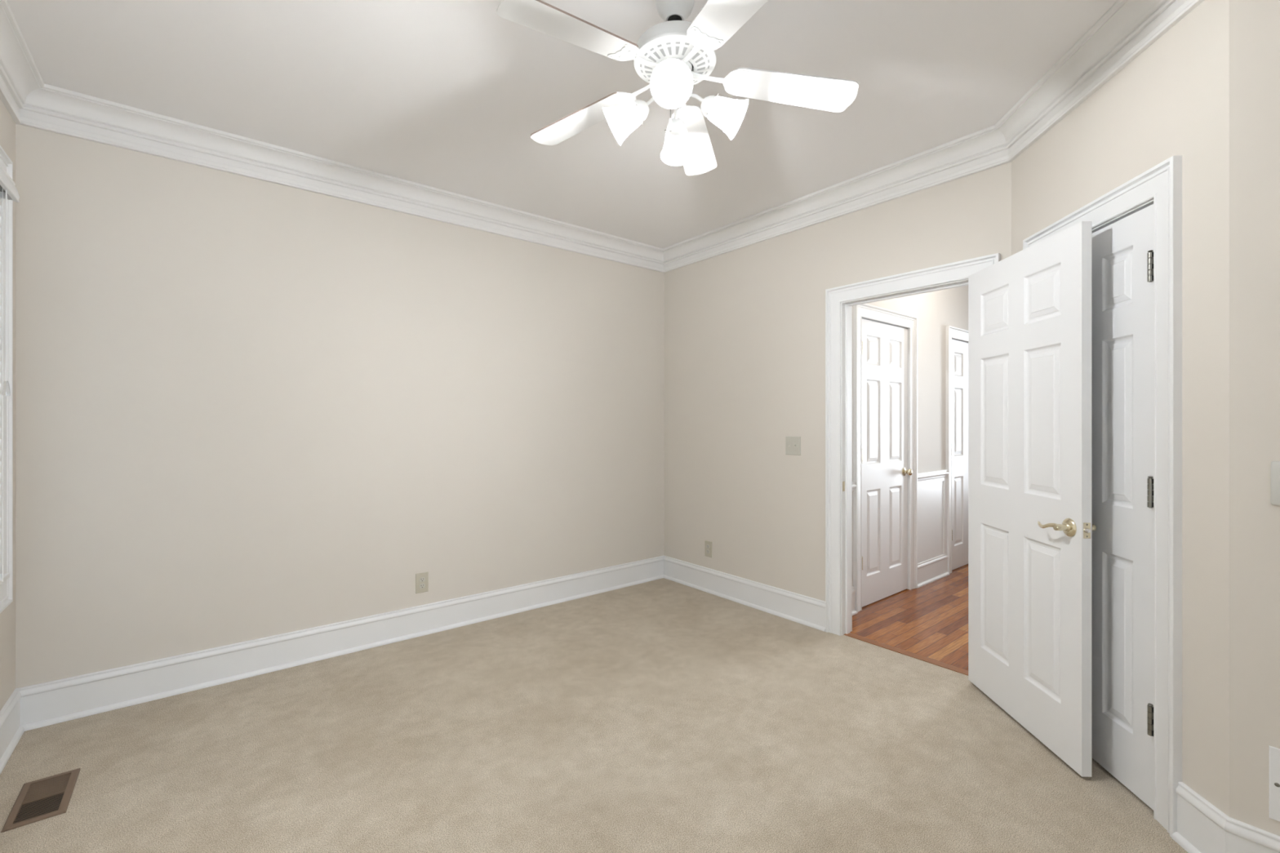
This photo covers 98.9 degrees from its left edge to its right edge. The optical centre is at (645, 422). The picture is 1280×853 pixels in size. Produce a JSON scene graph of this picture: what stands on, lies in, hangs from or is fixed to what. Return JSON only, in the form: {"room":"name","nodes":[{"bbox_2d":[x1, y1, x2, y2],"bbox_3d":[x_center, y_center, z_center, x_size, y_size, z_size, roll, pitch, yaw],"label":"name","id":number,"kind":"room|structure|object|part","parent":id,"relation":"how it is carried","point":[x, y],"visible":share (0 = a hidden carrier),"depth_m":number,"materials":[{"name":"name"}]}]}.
{"room":"empty bedroom","nodes":[
{"label":"empty bedroom","id":0,"kind":"room"},
{"bbox_2d":[0,98,15,711],"bbox_3d":[-1.337,-0.059,0.601,0.115,2.739,4.354,0,0,-39],"label":"wall","id":1,"kind":"structure","parent":0,"point":[7,125],"depth_m":2.27,"materials":[{"name":"beige paint"}]},
{"bbox_2d":[0,145,13,613],"bbox_3d":[-2.230,-0.161,1.712,0.142,1.752,1.102,0,0,-39],"label":"window","id":2,"kind":"structure","parent":1,"relation":"in","point":[6,587],"depth_m":2.14,"materials":[{"name":"white paint"}]},
{"bbox_2d":[0,164,19,585],"bbox_3d":[-2.175,-0.166,1.752,0.078,1.528,0.901,0,0,-39],"label":"window blind","id":3,"kind":"object","parent":2,"relation":"attached to","point":[8,190],"visible":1,"depth_m":2.02,"materials":[{"name":"white plastic"}]},
{"bbox_3d":[-2.186,-0.145,1.748,0.055,1.470,0.677,0,0,-39],"label":"ladder cord","id":4,"kind":"part","parent":3,"relation":"part of","materials":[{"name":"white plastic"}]},
{"bbox_3d":[-2.183,0.589,1.744,0.050,0.018,0.893,0,0,-39],"label":"rail","id":5,"kind":"part","parent":3,"relation":"part of","materials":[{"name":"white plastic"}]},
{"bbox_3d":[-2.348,-0.505,2.009,0.009,0.710,0.004,0,0,39],"label":"tilt cord","id":6,"kind":"part","parent":3,"relation":"part of","materials":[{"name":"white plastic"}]},
{"bbox_2d":[0,688,24,774],"bbox_3d":[-1.317,1.219,0.691,0.030,0.180,4.239,0,0,-39],"label":"baseboard","id":7,"kind":"structure","parent":1,"relation":"attached to","point":[11,731],"depth_m":2.19,"materials":[{"name":"white paint"}]},
{"bbox_2d":[0,0,44,123],"bbox_3d":[-1.291,-1.347,0.713,0.097,0.162,4.239,0,0,-39],"label":"crown molding","id":8,"kind":"structure","parent":1,"relation":"attached to","point":[20,75],"depth_m":2.12,"materials":[{"name":"white paint"}]},
{"bbox_2d":[15,124,663,688],"bbox_3d":[-1.295,-0.059,3.524,3.886,2.739,0.115,0,0,-39],"label":"wall","id":9,"kind":"structure","parent":0,"point":[246,408],"depth_m":2.93,"materials":[{"name":"beige paint"}]},
{"bbox_2d":[15,83,663,272],"bbox_3d":[-1.228,-1.347,3.442,3.656,0.162,0.097,0,0,-39],"label":"crown molding","id":10,"kind":"structure","parent":9,"relation":"attached to","point":[50,108],"depth_m":2.92,"materials":[{"name":"white paint"}]},
{"bbox_2d":[16,555,663,731],"bbox_3d":[-1.249,1.219,3.468,3.656,0.180,0.030,0,0,-39],"label":"baseboard","id":11,"kind":"structure","parent":9,"relation":"attached to","point":[64,700],"depth_m":2.93,"materials":[{"name":"white paint"}]},
{"bbox_2d":[415,571,428,593],"bbox_3d":[-1.379,0.991,3.376,0.076,0.122,0.007,0,0,-39],"label":"wall outlet","id":12,"kind":"object","parent":9,"relation":"attached to","point":[421,579],"visible":1,"depth_m":3.37,"materials":[{"name":"beige plastic"}]},
{"bbox_2d":[419,583,425,588],"bbox_3d":[-1.378,1.010,3.375,0.034,0.028,0.002,0,0,-39],"label":"receptacle","id":13,"kind":"object","parent":12,"relation":"attached to","point":[421,585],"depth_m":3.37,"materials":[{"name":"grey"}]},
{"bbox_2d":[419,577,425,582],"bbox_3d":[-1.378,0.971,3.375,0.034,0.028,0.002,0,0,-39],"label":"receptacle","id":14,"kind":"object","parent":12,"relation":"attached to","point":[421,579],"depth_m":3.37,"materials":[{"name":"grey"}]},
{"bbox_2d":[6,0,1118,248],"bbox_3d":[1.718,-1.479,3.180,8.110,0.100,4.469,0,0,-39],"label":"ceiling","id":15,"kind":"structure","parent":0,"point":[451,95],"depth_m":2.28,"materials":[{"name":"white paint"}]},
{"bbox_2d":[496,0,858,175],"bbox_3d":[0.056,-1.173,1.810,1.113,0.510,1.157,0,0,32],"label":"ceiling fan","id":16,"kind":"object","parent":15,"relation":"hanging from","point":[675,55],"visible":1,"depth_m":1.75,"materials":[{"name":"white metal"}]},
{"bbox_3d":[-0.206,-1.100,1.536,0.428,0.006,0.137,-8,14,-39],"label":"blade","id":17,"kind":"part","parent":16,"relation":"part of","materials":[{"name":"white wood"}]},
{"bbox_3d":[-0.235,-1.100,1.994,0.428,0.006,0.137,-7,6,32],"label":"blade","id":18,"kind":"part","parent":16,"relation":"part of","materials":[{"name":"white wood"}]},
{"bbox_3d":[-0.075,-0.984,1.802,0.132,0.131,0.125,0,0,6],"label":"lamp shade","id":19,"kind":"part","parent":16,"relation":"part of","materials":[{"name":"white glass"}]},
{"bbox_3d":[0.030,-1.052,1.791,0.072,0.036,0.012,0,0,6],"label":"light arm","id":20,"kind":"part","parent":16,"relation":"part of","materials":[{"name":"white metal"}]},
{"bbox_3d":[0.078,-0.984,1.615,0.125,0.131,0.132,0,0,6],"label":"lamp shade","id":21,"kind":"part","parent":16,"relation":"part of","materials":[{"name":"white glass"}]},
{"bbox_3d":[0.079,-0.997,1.625,0.050,0.059,0.075,0,0,6],"label":"light bulb","id":22,"kind":"part","parent":16,"relation":"part of","materials":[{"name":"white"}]},
{"bbox_3d":[0.101,-1.052,1.850,0.012,0.036,0.072,0,0,6],"label":"light arm","id":23,"kind":"part","parent":16,"relation":"part of","materials":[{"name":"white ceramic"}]},
{"bbox_3d":[0.112,-0.984,1.955,0.125,0.131,0.132,0,0,6],"label":"lamp shade","id":24,"kind":"part","parent":16,"relation":"part of","materials":[{"name":"white glass"}]},
{"bbox_3d":[0.192,-1.100,2.163,0.137,0.006,0.428,-10,-8,13],"label":"blade","id":25,"kind":"part","parent":16,"relation":"part of","materials":[{"name":"white"}]},
{"bbox_3d":[0.160,-1.052,1.778,0.072,0.036,0.012,0,0,6],"label":"light arm","id":26,"kind":"part","parent":16,"relation":"part of","materials":[{"name":"white metal"}]},
{"bbox_3d":[0.239,-1.100,1.422,0.137,0.006,0.428,10,2,-22],"label":"blade","id":27,"kind":"part","parent":16,"relation":"part of","materials":[{"name":"white wood"}]},
{"bbox_3d":[0.265,-0.984,1.768,0.132,0.131,0.125,0,0,6],"label":"lamp shade","id":28,"kind":"part","parent":16,"relation":"part of","materials":[{"name":"white glass"}]},
{"bbox_3d":[0.484,-1.100,1.810,0.428,0.006,0.137,6,-10,-4],"label":"blade","id":29,"kind":"part","parent":16,"relation":"part of","materials":[{"name":"white wood"}]},
{"bbox_2d":[0,577,1187,852],"bbox_3d":[0.048,1.340,1.811,3.791,0.060,4.439,0,0,-39],"label":"floor","id":30,"kind":"structure","parent":0,"point":[663,715],"depth_m":2.16,"materials":[{"name":"beige carpet"}]},
{"bbox_2d":[0,768,80,832],"bbox_3d":[-2.095,1.306,1.905,0.144,0.007,0.298,0,0,-39],"label":"floor vent","id":31,"kind":"object","parent":30,"relation":"in","point":[41,799],"visible":1,"depth_m":1.89,"materials":[{"name":"brown metal"}]},
{"bbox_2d":[663,161,1011,601],"bbox_3d":[1.580,-0.059,2.992,0.115,2.739,4.354,0,0,-39],"label":"wall","id":32,"kind":"structure","parent":0,"point":[744,327],"depth_m":3.77,"materials":[{"name":"beige paint"}]},
{"bbox_2d":[704,540,711,557],"bbox_3d":[0.483,0.981,4.232,0.007,0.122,0.076,0,0,-39],"label":"wall outlet","id":33,"kind":"object","parent":32,"relation":"attached to","point":[708,544],"visible":1,"depth_m":4.23,"materials":[{"name":"beige plastic"}]},
{"bbox_2d":[663,555,825,631],"bbox_3d":[0.954,1.219,3.640,0.030,0.180,2.559,0,0,-39],"label":"baseboard","id":34,"kind":"structure","parent":32,"relation":"attached to","point":[806,611],"depth_m":3.90,"materials":[{"name":"white paint"}]},
{"bbox_2d":[785,435,800,455],"bbox_3d":[0.971,0.157,3.628,0.019,0.124,0.118,0,0,-39],"label":"light switch","id":35,"kind":"object","parent":32,"relation":"attached to","point":[793,444],"visible":1,"depth_m":3.63,"materials":[{"name":"grey plastic"}]},
{"bbox_2d":[662,124,1010,272],"bbox_3d":[0.928,-1.347,3.619,0.097,0.162,2.559,0,0,-39],"label":"crown molding","id":36,"kind":"structure","parent":32,"relation":"attached to","point":[986,148],"depth_m":3.24,"materials":[{"name":"white paint"}]},
{"bbox_2d":[844,632,968,675],"bbox_3d":[1.438,1.339,3.149,0.054,0.063,1.167,0,0,-39],"label":"trim","id":37,"kind":"structure","parent":32,"relation":"attached to","point":[965,672],"depth_m":3.08,"materials":[{"name":"brown wood"}]},
{"bbox_2d":[825,221,1096,777],"bbox_3d":[1.563,0.240,2.766,0.464,2.139,1.524,0,0,-17],"label":"door","id":38,"kind":"structure","parent":32,"relation":"in","point":[1030,527],"depth_m":2.34,"materials":[{"name":"white paint"}]},
{"bbox_3d":[1.218,0.395,3.369,0.026,0.060,0.002,0,0,-39],"label":"strike plate","id":39,"kind":"part","parent":38,"relation":"part of","materials":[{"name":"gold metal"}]},
{"bbox_3d":[1.435,0.240,3.057,0.027,2.139,0.955,0,0,-39],"label":"casing","id":40,"kind":"part","parent":38,"relation":"part of","materials":[{"name":"white paint"}]},
{"bbox_3d":[1.546,0.398,2.113,0.017,0.031,0.111,0,0,2],"label":"lever handle","id":41,"kind":"part","parent":38,"relation":"part of","materials":[{"name":"gold metal"}]},
{"bbox_3d":[1.609,0.396,1.995,0.025,0.057,0.002,0,0,2],"label":"latch plate","id":42,"kind":"part","parent":38,"relation":"part of","materials":[{"name":"gold metal"}]},
{"bbox_2d":[849,564,968,670],"bbox_3d":[3.108,1.340,4.519,4.264,0.060,1.167,0,0,-39],"label":"floor","id":43,"kind":"structure","parent":0,"point":[930,620],"depth_m":3.62,"materials":[{"name":"red wood"}]},
{"bbox_2d":[852,285,968,586],"bbox_3d":[2.780,-0.059,4.949,4.224,2.739,0.115,0,0,-39],"label":"wall","id":44,"kind":"structure","parent":0,"point":[936,310],"depth_m":4.53,"materials":[{"name":"white paint"}]},
{"bbox_2d":[853,303,917,613],"bbox_3d":[1.760,0.240,4.077,0.910,2.140,0.171,0,0,-39],"label":"door","id":45,"kind":"structure","parent":44,"relation":"in","point":[885,341],"depth_m":4.04,"materials":[{"name":"white paint"}]},
{"bbox_3d":[2.023,0.385,4.222,0.062,0.062,0.062,0,0,-39],"label":"knob","id":46,"kind":"part","parent":45,"relation":"part of","materials":[{"name":"gold metal"}]},
{"bbox_2d":[852,553,949,615],"bbox_3d":[2.826,1.219,4.893,4.224,0.180,0.030,0,0,-39],"label":"baseboard","id":47,"kind":"structure","parent":44,"relation":"attached to","point":[930,571],"depth_m":4.49,"materials":[{"name":"white paint"}]},
{"bbox_2d":[852,469,949,491],"bbox_3d":[2.825,0.440,4.895,4.224,0.064,0.026,0,0,-39],"label":"trim","id":48,"kind":"structure","parent":44,"relation":"attached to","point":[939,473],"depth_m":4.49,"materials":[{"name":"white paint"}]},
{"bbox_2d":[917,476,946,563],"bbox_3d":[2.362,0.801,4.526,0.587,0.667,0.010,0,0,-39],"label":"trim","id":49,"kind":"structure","parent":44,"relation":"attached to","point":[931,493],"depth_m":4.53,"materials":[{"name":"white paint"}]},
{"bbox_2d":[946,325,968,573],"bbox_3d":[2.920,0.240,5.028,0.910,2.140,0.171,0,0,-39],"label":"door","id":50,"kind":"structure","parent":44,"relation":"in","point":[957,339],"depth_m":4.89,"materials":[{"name":"white paint"}]},
{"bbox_2d":[1011,0,1229,817],"bbox_3d":[1.780,-0.059,2.107,0.115,2.739,1.100,0,0,6],"label":"wall","id":51,"kind":"structure","parent":0,"point":[1172,99],"depth_m":1.67,"materials":[{"name":"beige paint"}]},
{"bbox_2d":[994,0,1204,161],"bbox_3d":[1.673,-1.347,2.098,0.097,0.162,1.140,0,0,6],"label":"crown molding","id":52,"kind":"structure","parent":51,"relation":"attached to","point":[1129,27],"depth_m":2.06,"materials":[{"name":"white paint"}]},
{"bbox_2d":[1022,155,1182,837],"bbox_3d":[1.753,0.236,2.115,0.172,2.148,0.804,0,0,6],"label":"door","id":53,"kind":"structure","parent":51,"relation":"in","point":[1136,225],"depth_m":1.90,"materials":[{"name":"white paint"}]},
{"bbox_2d":[1171,782,1228,852],"bbox_3d":[1.708,1.219,2.108,0.030,0.180,1.112,0,0,6],"label":"baseboard","id":54,"kind":"structure","parent":51,"relation":"attached to","point":[1201,824],"depth_m":1.65,"materials":[{"name":"white paint"}]},
{"bbox_2d":[1229,0,1279,835],"bbox_3d":[2.000,-0.059,1.253,0.115,2.739,0.902,0,0,-39],"label":"wall","id":55,"kind":"structure","parent":0,"point":[1254,24],"depth_m":1.53,"materials":[{"name":"beige paint"}]},
{"bbox_2d":[1224,817,1279,852],"bbox_3d":[1.940,1.219,1.212,0.030,0.180,0.915,0,0,-39],"label":"baseboard","id":56,"kind":"structure","parent":55,"relation":"attached to","point":[1241,837],"depth_m":1.53,"materials":[{"name":"white paint"}]},
{"bbox_2d":[1269,746,1279,822],"bbox_3d":[1.778,0.990,1.428,0.006,0.198,0.200,0,0,-39],"label":"access cover","id":57,"kind":"object","parent":55,"relation":"attached to","point":[1274,753],"visible":1,"depth_m":1.50,"materials":[{"name":"white paint"}]},
{"bbox_2d":[1271,461,1279,505],"bbox_3d":[1.742,0.167,1.465,0.016,0.120,0.090,0,0,-39],"label":"wall control","id":58,"kind":"object","parent":55,"relation":"attached to","point":[1275,465],"visible":1,"depth_m":1.49,"materials":[{"name":"grey plastic"}]}
]}

